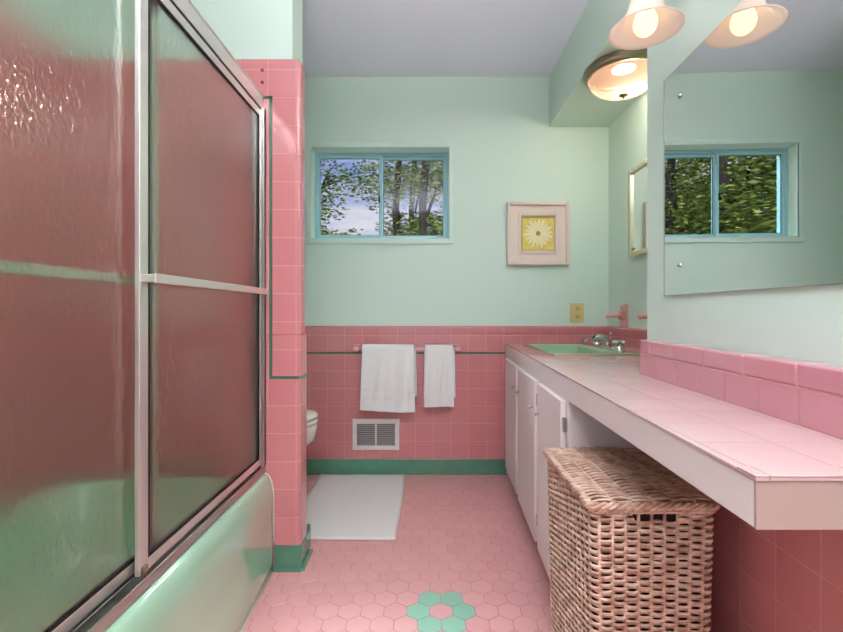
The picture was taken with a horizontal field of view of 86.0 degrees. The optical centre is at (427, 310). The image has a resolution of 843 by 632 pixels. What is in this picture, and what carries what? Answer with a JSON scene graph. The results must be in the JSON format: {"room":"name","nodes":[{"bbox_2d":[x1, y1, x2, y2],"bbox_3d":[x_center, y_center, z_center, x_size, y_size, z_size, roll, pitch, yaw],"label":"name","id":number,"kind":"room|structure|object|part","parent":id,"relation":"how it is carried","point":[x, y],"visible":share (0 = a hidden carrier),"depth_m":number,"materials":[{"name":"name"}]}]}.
{"room":"bathroom","nodes":[
{"label":"bathroom","id":0,"kind":"room"},
{"bbox_2d":[191,0,301,62],"bbox_3d":[-0.940,-0.216,1.801,0.840,2.396,0.138,0,0,0],"label":"wall","id":1,"kind":"structure","parent":0,"point":[249,29],"depth_m":1.73,"materials":[{"name":"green paint"}]},
{"bbox_2d":[236,59,306,544],"bbox_3d":[-0.920,-0.035,1.755,0.880,1.847,0.090,0,0,0],"label":"tile","id":2,"kind":"structure","parent":1,"relation":"attached to","point":[284,79],"depth_m":1.71,"materials":[{"name":"pink tile"}]},
{"bbox_2d":[263,96,306,378],"bbox_3d":[-0.551,-0.278,1.754,0.141,1.070,0.091,0,0,0],"label":"trim","id":3,"kind":"structure","parent":1,"relation":"attached to","point":[264,97],"depth_m":1.71,"materials":[{"name":"green tile"}]},
{"bbox_2d":[274,524,310,568],"bbox_3d":[-0.920,0.935,1.800,0.880,0.094,0.180,0,0,0],"label":"baseboard","id":4,"kind":"structure","parent":1,"relation":"attached to","point":[285,556],"depth_m":1.71,"materials":[{"name":"green tile"}]},
{"bbox_2d":[272,549,312,571],"bbox_3d":[-0.526,0.976,1.772,0.118,0.012,0.146,0,0,0],"label":"trim","id":5,"kind":"structure","parent":1,"relation":"attached to","point":[305,563],"depth_m":1.70,"materials":[{"name":"green tile"}]},
{"bbox_2d":[243,474,551,631],"bbox_3d":[-0.110,1.012,0.716,2.701,0.060,4.031,0,0,0],"label":"floor","id":6,"kind":"structure","parent":0,"point":[464,556],"depth_m":1.67,"materials":[{"name":"pink tile"}]},
{"bbox_2d":[106,472,273,631],"bbox_3d":[-0.926,0.797,0.958,0.824,0.372,1.506,0,0,0],"label":"bathtub","id":7,"kind":"object","parent":6,"relation":"on","point":[217,584],"visible":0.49,"depth_m":1.27,"materials":[{"name":"green ceramic"}]},
{"bbox_2d":[0,0,267,631],"bbox_3d":[-0.646,-0.101,0.962,0.101,1.431,1.494,0,0,1],"label":"shower door","id":8,"kind":"structure","parent":7,"relation":"on","point":[133,291],"depth_m":0.96,"materials":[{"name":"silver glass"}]},
{"bbox_3d":[-0.656,-0.088,0.668,0.005,1.284,0.796,0,0,0],"label":"glass","id":9,"kind":"part","parent":8,"relation":"part of","materials":[{"name":"clear glass"}]},
{"bbox_3d":[-0.656,-0.088,0.670,0.012,1.336,0.840,0,0,0],"label":"door panel","id":10,"kind":"part","parent":8,"relation":"part of","materials":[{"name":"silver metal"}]},
{"bbox_3d":[-0.634,-0.088,1.340,0.012,1.336,0.710,0,0,0],"label":"door panel","id":11,"kind":"part","parent":8,"relation":"part of","materials":[{"name":"clear glass"}]},
{"bbox_3d":[-0.634,-0.088,1.350,0.005,1.284,0.670,0,0,0],"label":"glass","id":12,"kind":"part","parent":8,"relation":"part of","materials":[{"name":"clear glass"}]},
{"bbox_2d":[307,408,317,444],"bbox_3d":[-0.955,0.602,2.330,0.770,0.760,0.500,0,0,0],"label":"toilet","id":13,"kind":"object","parent":6,"relation":"on","point":[312,415],"visible":0.09,"depth_m":2.29,"materials":[{"name":"white ceramic"}]},
{"bbox_3d":[-0.832,0.569,2.335,0.524,0.022,0.368,0,0,0],"label":"seat","id":14,"kind":"part","parent":13,"relation":"part of","materials":[{"name":"white ceramic"}]},
{"bbox_3d":[-0.832,0.536,2.335,0.524,0.035,0.368,0,0,0],"label":"lid","id":15,"kind":"part","parent":13,"relation":"part of","materials":[{"name":"white ceramic"}]},
{"bbox_3d":[-0.837,0.784,2.335,0.526,0.395,0.356,0,0,0],"label":"bowl","id":16,"kind":"part","parent":13,"relation":"part of","materials":[{"name":"white ceramic"}]},
{"bbox_2d":[307,474,404,540],"bbox_3d":[-0.388,0.975,2.313,0.510,0.013,0.765,0,0,0],"label":"bath mat","id":17,"kind":"object","parent":6,"relation":"on","point":[339,506],"visible":0.89,"depth_m":2.25,"materials":[{"name":"white fabric"}]},
{"bbox_2d":[505,356,638,579],"bbox_3d":[0.547,0.594,2.019,0.305,0.776,1.364,0,0,0],"label":"vanity cabinet","id":18,"kind":"object","parent":6,"relation":"on","point":[537,418],"visible":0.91,"depth_m":1.70,"materials":[{"name":"white paint"}]},
{"bbox_3d":[0.445,0.584,2.408,0.018,0.626,0.386,0,0,2],"label":"door","id":19,"kind":"part","parent":18,"relation":"part of","materials":[{"name":"white paint"}]},
{"bbox_3d":[0.429,0.584,1.956,0.018,0.626,0.399,0,0,2],"label":"door","id":20,"kind":"part","parent":18,"relation":"part of","materials":[{"name":"white paint"}]},
{"bbox_3d":[0.414,0.584,1.534,0.018,0.626,0.339,0,0,2],"label":"door","id":21,"kind":"part","parent":18,"relation":"part of","materials":[{"name":"white paint"}]},
{"bbox_2d":[505,343,842,529],"bbox_3d":[0.726,0.229,1.618,0.688,0.074,2.182,0,0,0],"label":"countertop","id":22,"kind":"structure","parent":18,"relation":"on","point":[772,473],"depth_m":0.72,"materials":[{"name":"pink tile"}]},
{"bbox_2d":[523,343,640,354],"bbox_3d":[0.755,0.255,2.297,0.420,0.135,0.625,0,0,0],"label":"sink","id":23,"kind":"object","parent":22,"relation":"in","point":[550,348],"visible":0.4,"depth_m":2.47,"materials":[{"name":"green ceramic"}]},
{"bbox_2d":[581,332,625,350],"bbox_3d":[0.848,0.148,2.270,0.159,0.083,0.340,0,0,0],"label":"faucet","id":24,"kind":"object","parent":22,"relation":"on","point":[597,338],"visible":1,"depth_m":2.26,"materials":[{"name":"silver metal"}]},
{"bbox_3d":[0.842,0.147,2.270,0.148,0.062,0.032,0,0,0],"label":"spout","id":25,"kind":"part","parent":24,"relation":"part of","materials":[{"name":"silver metal"}]},
{"bbox_3d":[0.900,0.158,2.410,0.055,0.041,0.055,0,0,0],"label":"handle","id":26,"kind":"part","parent":24,"relation":"part of","materials":[{"name":"silver metal"}]},
{"bbox_3d":[0.900,0.182,2.270,0.048,0.016,0.340,0,0,0],"label":"plate","id":27,"kind":"part","parent":24,"relation":"part of","materials":[{"name":"silver metal"}]},
{"bbox_3d":[0.900,0.158,2.130,0.055,0.041,0.055,0,0,0],"label":"handle","id":28,"kind":"part","parent":24,"relation":"part of","materials":[{"name":"silver metal"}]},
{"bbox_2d":[543,446,720,631],"bbox_3d":[0.476,0.686,1.137,0.289,0.581,0.395,0,0,0],"label":"laundry hamper","id":29,"kind":"object","parent":6,"relation":"on","point":[629,536],"visible":1,"depth_m":0.96,"materials":[{"name":"wicker"}]},
{"bbox_3d":[0.476,0.407,1.137,0.289,0.023,0.395,0,0,0],"label":"lid","id":30,"kind":"part","parent":29,"relation":"part of","materials":[{"name":"wicker"}]},
{"bbox_2d":[302,0,588,76],"bbox_3d":[-0.110,-1.474,0.795,2.701,0.120,4.191,0,0,0],"label":"ceiling","id":31,"kind":"structure","parent":0,"point":[341,38],"depth_m":2.33,"materials":[{"name":"white paint"}]},
{"bbox_2d":[305,77,608,473],"bbox_3d":[-0.110,-0.216,2.798,2.701,2.396,0.186,0,0,0],"label":"wall","id":32,"kind":"structure","parent":0,"point":[506,149],"depth_m":2.73,"materials":[{"name":"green paint"}]},
{"bbox_2d":[352,419,398,449],"bbox_3d":[-0.311,0.739,2.700,0.281,0.185,0.022,0,0,0],"label":"air vent","id":33,"kind":"object","parent":32,"relation":"in","point":[367,434],"visible":1,"depth_m":2.70,"materials":[{"name":"white metal"}]},
{"bbox_3d":[-0.311,0.739,2.699,0.012,0.131,0.020,0,0,0],"label":"damper lever","id":34,"kind":"part","parent":33,"relation":"part of","materials":[{"name":"white metal"}]},
{"bbox_2d":[307,143,453,243],"bbox_3d":[-0.287,-0.710,2.798,0.887,0.609,0.166,0,0,0],"label":"window","id":35,"kind":"structure","parent":32,"relation":"in","point":[381,238],"depth_m":2.81,"materials":[{"name":"blue paint"}]},
{"bbox_3d":[-0.486,-0.712,2.826,0.403,0.513,0.022,0,0,0],"label":"sash","id":36,"kind":"part","parent":35,"relation":"part of","materials":[{"name":"teal"}]},
{"bbox_3d":[-0.092,-0.712,2.850,0.411,0.513,0.022,0,0,0],"label":"sash","id":37,"kind":"part","parent":35,"relation":"part of","materials":[{"name":"teal"}]},
{"bbox_2d":[307,352,504,353],"bbox_3d":[-0.144,0.252,2.710,2.431,0.011,0.002,0,0,0],"label":"trim","id":38,"kind":"structure","parent":32,"relation":"attached to","point":[307,352],"depth_m":2.71,"materials":[{"name":"green tile"}]},
{"bbox_2d":[307,459,505,474],"bbox_3d":[-0.440,0.935,2.719,1.820,0.094,0.024,0,0,0],"label":"baseboard","id":39,"kind":"structure","parent":32,"relation":"attached to","point":[314,466],"depth_m":2.71,"materials":[{"name":"green tile"}]},
{"bbox_2d":[353,344,461,351],"bbox_3d":[-0.122,0.221,2.675,0.656,0.045,0.072,0,0,0],"label":"towel rail","id":40,"kind":"object","parent":32,"relation":"attached to","point":[356,347],"visible":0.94,"depth_m":2.65,"materials":[{"name":"pink ceramic"}]},
{"bbox_2d":[360,344,416,412],"bbox_3d":[-0.229,0.392,2.648,0.334,0.396,0.071,0,0,0],"label":"bath towel","id":41,"kind":"object","parent":40,"relation":"hanging from","point":[388,371],"visible":1,"depth_m":2.62,"materials":[{"name":"white fabric"}]},
{"bbox_2d":[424,345,455,406],"bbox_3d":[0.069,0.379,2.648,0.190,0.363,0.063,0,0,0],"label":"hand towel","id":42,"kind":"object","parent":40,"relation":"hanging from","point":[439,360],"visible":1,"depth_m":2.62,"materials":[{"name":"white fabric"}]},
{"bbox_2d":[507,202,569,264],"bbox_3d":[0.660,-0.465,2.713,0.372,0.378,0.033,0,0,0],"label":"framed picture","id":43,"kind":"object","parent":32,"relation":"attached to","point":[538,233],"visible":1,"depth_m":2.71,"materials":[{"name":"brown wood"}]},
{"bbox_3d":[0.661,-0.466,2.709,0.240,0.251,0.008,0,0,0],"label":"frame","id":44,"kind":"part","parent":43,"relation":"part of","materials":[{"name":"wood"}]},
{"bbox_2d":[522,217,553,249],"bbox_3d":[0.661,-0.467,2.724,0.208,0.216,0.006,0,0,0],"label":"artwork","id":45,"kind":"object","parent":43,"relation":"attached to","point":[537,232],"depth_m":2.72,"materials":[{"name":"yellow paper"}]},
{"bbox_2d":[571,303,583,321],"bbox_3d":[0.901,0.011,2.726,0.082,0.117,0.009,0,0,0],"label":"wall outlet","id":46,"kind":"object","parent":32,"relation":"attached to","point":[577,309],"visible":1,"depth_m":2.73,"materials":[{"name":"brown plastic"}]},
{"bbox_2d":[549,0,638,126],"bbox_3d":[0.912,-1.263,2.086,0.358,0.302,1.291,0,0,0],"label":"soffit","id":47,"kind":"structure","parent":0,"point":[571,103],"depth_m":2.34,"materials":[{"name":"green paint"}]},
{"bbox_2d":[583,48,646,100],"bbox_3d":[0.900,-1.043,2.080,0.356,0.138,0.356,0,0,0],"label":"ceiling light","id":48,"kind":"object","parent":47,"relation":"attached to","point":[621,74],"visible":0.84,"depth_m":2.00,"materials":[{"name":"white glass"}]},
{"bbox_2d":[606,91,646,348],"bbox_3d":[1.153,-0.216,2.086,0.176,2.396,1.291,0,0,0],"label":"wall","id":49,"kind":"structure","parent":0,"point":[628,132],"depth_m":2.50,"materials":[{"name":"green paint"}]},
{"bbox_2d":[605,304,628,326],"bbox_3d":[1.037,0.025,2.500,0.108,0.126,0.090,0,0,0],"label":"bracket","id":50,"kind":"object","parent":49,"relation":"attached to","point":[623,315],"visible":1,"depth_m":2.48,"materials":[{"name":"pink ceramic"}]},
{"bbox_3d":[1.023,0.024,2.500,0.080,0.025,0.026,0,0,0],"label":"arm","id":51,"kind":"part","parent":50,"relation":"part of","materials":[{"name":"pink ceramic"}]},
{"bbox_3d":[1.076,0.025,2.500,0.030,0.126,0.090,0,0,0],"label":"plate","id":52,"kind":"part","parent":50,"relation":"part of","materials":[{"name":"pink ceramic"}]},
{"bbox_2d":[628,159,646,257],"bbox_3d":[1.076,-0.511,2.150,0.030,0.458,0.500,0,0,0],"label":"framed mirror","id":53,"kind":"object","parent":49,"relation":"attached to","point":[637,176],"visible":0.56,"depth_m":2.31,"materials":[{"name":"beige metal"}]},
{"bbox_2d":[632,165,646,250],"bbox_3d":[1.075,-0.515,2.150,0.004,0.410,0.460,0,0,0],"label":"mirror glass","id":54,"kind":"object","parent":53,"relation":"attached to","point":[639,173],"depth_m":2.29,"materials":[{"name":"white"}]},
{"bbox_2d":[637,313,646,318],"bbox_3d":[1.037,0.025,2.115,0.108,0.126,0.090,0,0,0],"label":"bracket","id":55,"kind":"object","parent":49,"relation":"attached to","point":[639,316],"visible":0.16,"depth_m":2.11,"materials":[{"name":"pink ceramic"}]},
{"bbox_2d":[647,0,842,631],"bbox_3d":[0.938,-0.216,0.130,0.607,2.396,2.660,0,0,0],"label":"wall","id":56,"kind":"structure","parent":0,"point":[805,323],"depth_m":0.98,"materials":[{"name":"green paint"}]},
{"bbox_2d":[608,0,684,49],"bbox_3d":[0.583,-0.854,0.900,0.240,0.269,0.760,0,0,0],"label":"vanity light","id":57,"kind":"object","parent":56,"relation":"attached to","point":[646,23],"visible":1,"depth_m":1.19,"materials":[{"name":"white glass"}]},
{"bbox_3d":[0.569,-0.784,1.183,0.060,0.129,0.060,0,0,0],"label":"bulb","id":58,"kind":"part","parent":57,"relation":"part of","materials":[{"name":"beige glass"}]},
{"bbox_2d":[640,353,842,438],"bbox_3d":[0.662,0.163,0.966,0.064,0.064,0.873,0,0,2],"label":"tile backsplash","id":59,"kind":"structure","parent":56,"relation":"attached to","point":[817,411],"depth_m":0.87,"materials":[{"name":"pink tile"}]},
{"bbox_2d":[640,340,842,396],"bbox_3d":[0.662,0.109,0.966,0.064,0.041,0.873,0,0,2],"label":"trim","id":60,"kind":"structure","parent":56,"relation":"attached to","point":[814,375],"depth_m":0.87,"materials":[{"name":"pink tile"}]},
{"bbox_2d":[664,0,842,295],"bbox_3d":[0.686,-0.363,0.820,0.011,0.637,1.040,0,0,2],"label":"wall mirror","id":61,"kind":"object","parent":56,"relation":"attached to","point":[753,116],"visible":1,"depth_m":0.95,"materials":[{"name":"white mirror"}]},
{"label":"outside","id":62,"kind":"structure","parent":0,"visible":0},
{"bbox_2d":[323,228,367,234],"bbox_3d":[-1.442,-1.756,13.034,7.599,1.228,1.805,0,0,0],"label":"hedge","id":63,"kind":"object","parent":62,"point":[336,230],"visible":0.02,"depth_m":12.80,"materials":[{"name":"green plant"}]},
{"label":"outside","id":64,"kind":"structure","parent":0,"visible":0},
{"bbox_3d":[-5.000,2.082,26.566,50.000,0.200,46.869,0,0,0],"label":"lawn","id":65,"kind":"structure","parent":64,"visible":0},
{"bbox_2d":[321,200,335,234],"bbox_3d":[-5.078,-1.754,12.660,5.892,7.534,3.664,0,0,7],"label":"tree","id":66,"kind":"object","parent":65,"relation":"on","point":[323,219],"visible":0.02,"depth_m":12.67,"materials":[{"name":"green plant"}]},
{"bbox_2d":[321,160,362,234],"bbox_3d":[-2.336,-1.018,7.614,1.921,6.001,2.048,0,0,34],"label":"tree","id":67,"kind":"object","parent":65,"relation":"on","point":[329,181],"visible":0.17,"depth_m":7.80,"materials":[{"name":"green plant"}]},
{"bbox_2d":[349,160,427,234],"bbox_3d":[-0.606,-1.766,7.999,1.786,7.513,1.825,0,0,0],"label":"tree","id":68,"kind":"object","parent":65,"relation":"on","point":[396,191],"visible":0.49,"depth_m":8.06,"materials":[{"name":"green plant"}]},
{"bbox_2d":[400,161,442,234],"bbox_3d":[-0.104,-2.017,9.204,1.221,8.010,1.236,0,0,0],"label":"tree","id":69,"kind":"object","parent":65,"relation":"on","point":[412,211],"visible":0.12,"depth_m":9.07,"materials":[{"name":"green plant"}]},
{"bbox_2d":[409,161,442,234],"bbox_3d":[0.120,-1.767,7.747,1.580,7.511,1.528,0,0,0],"label":"tree","id":70,"kind":"object","parent":65,"relation":"on","point":[425,216],"visible":0.28,"depth_m":7.42,"materials":[{"name":"green plant"}]}
]}

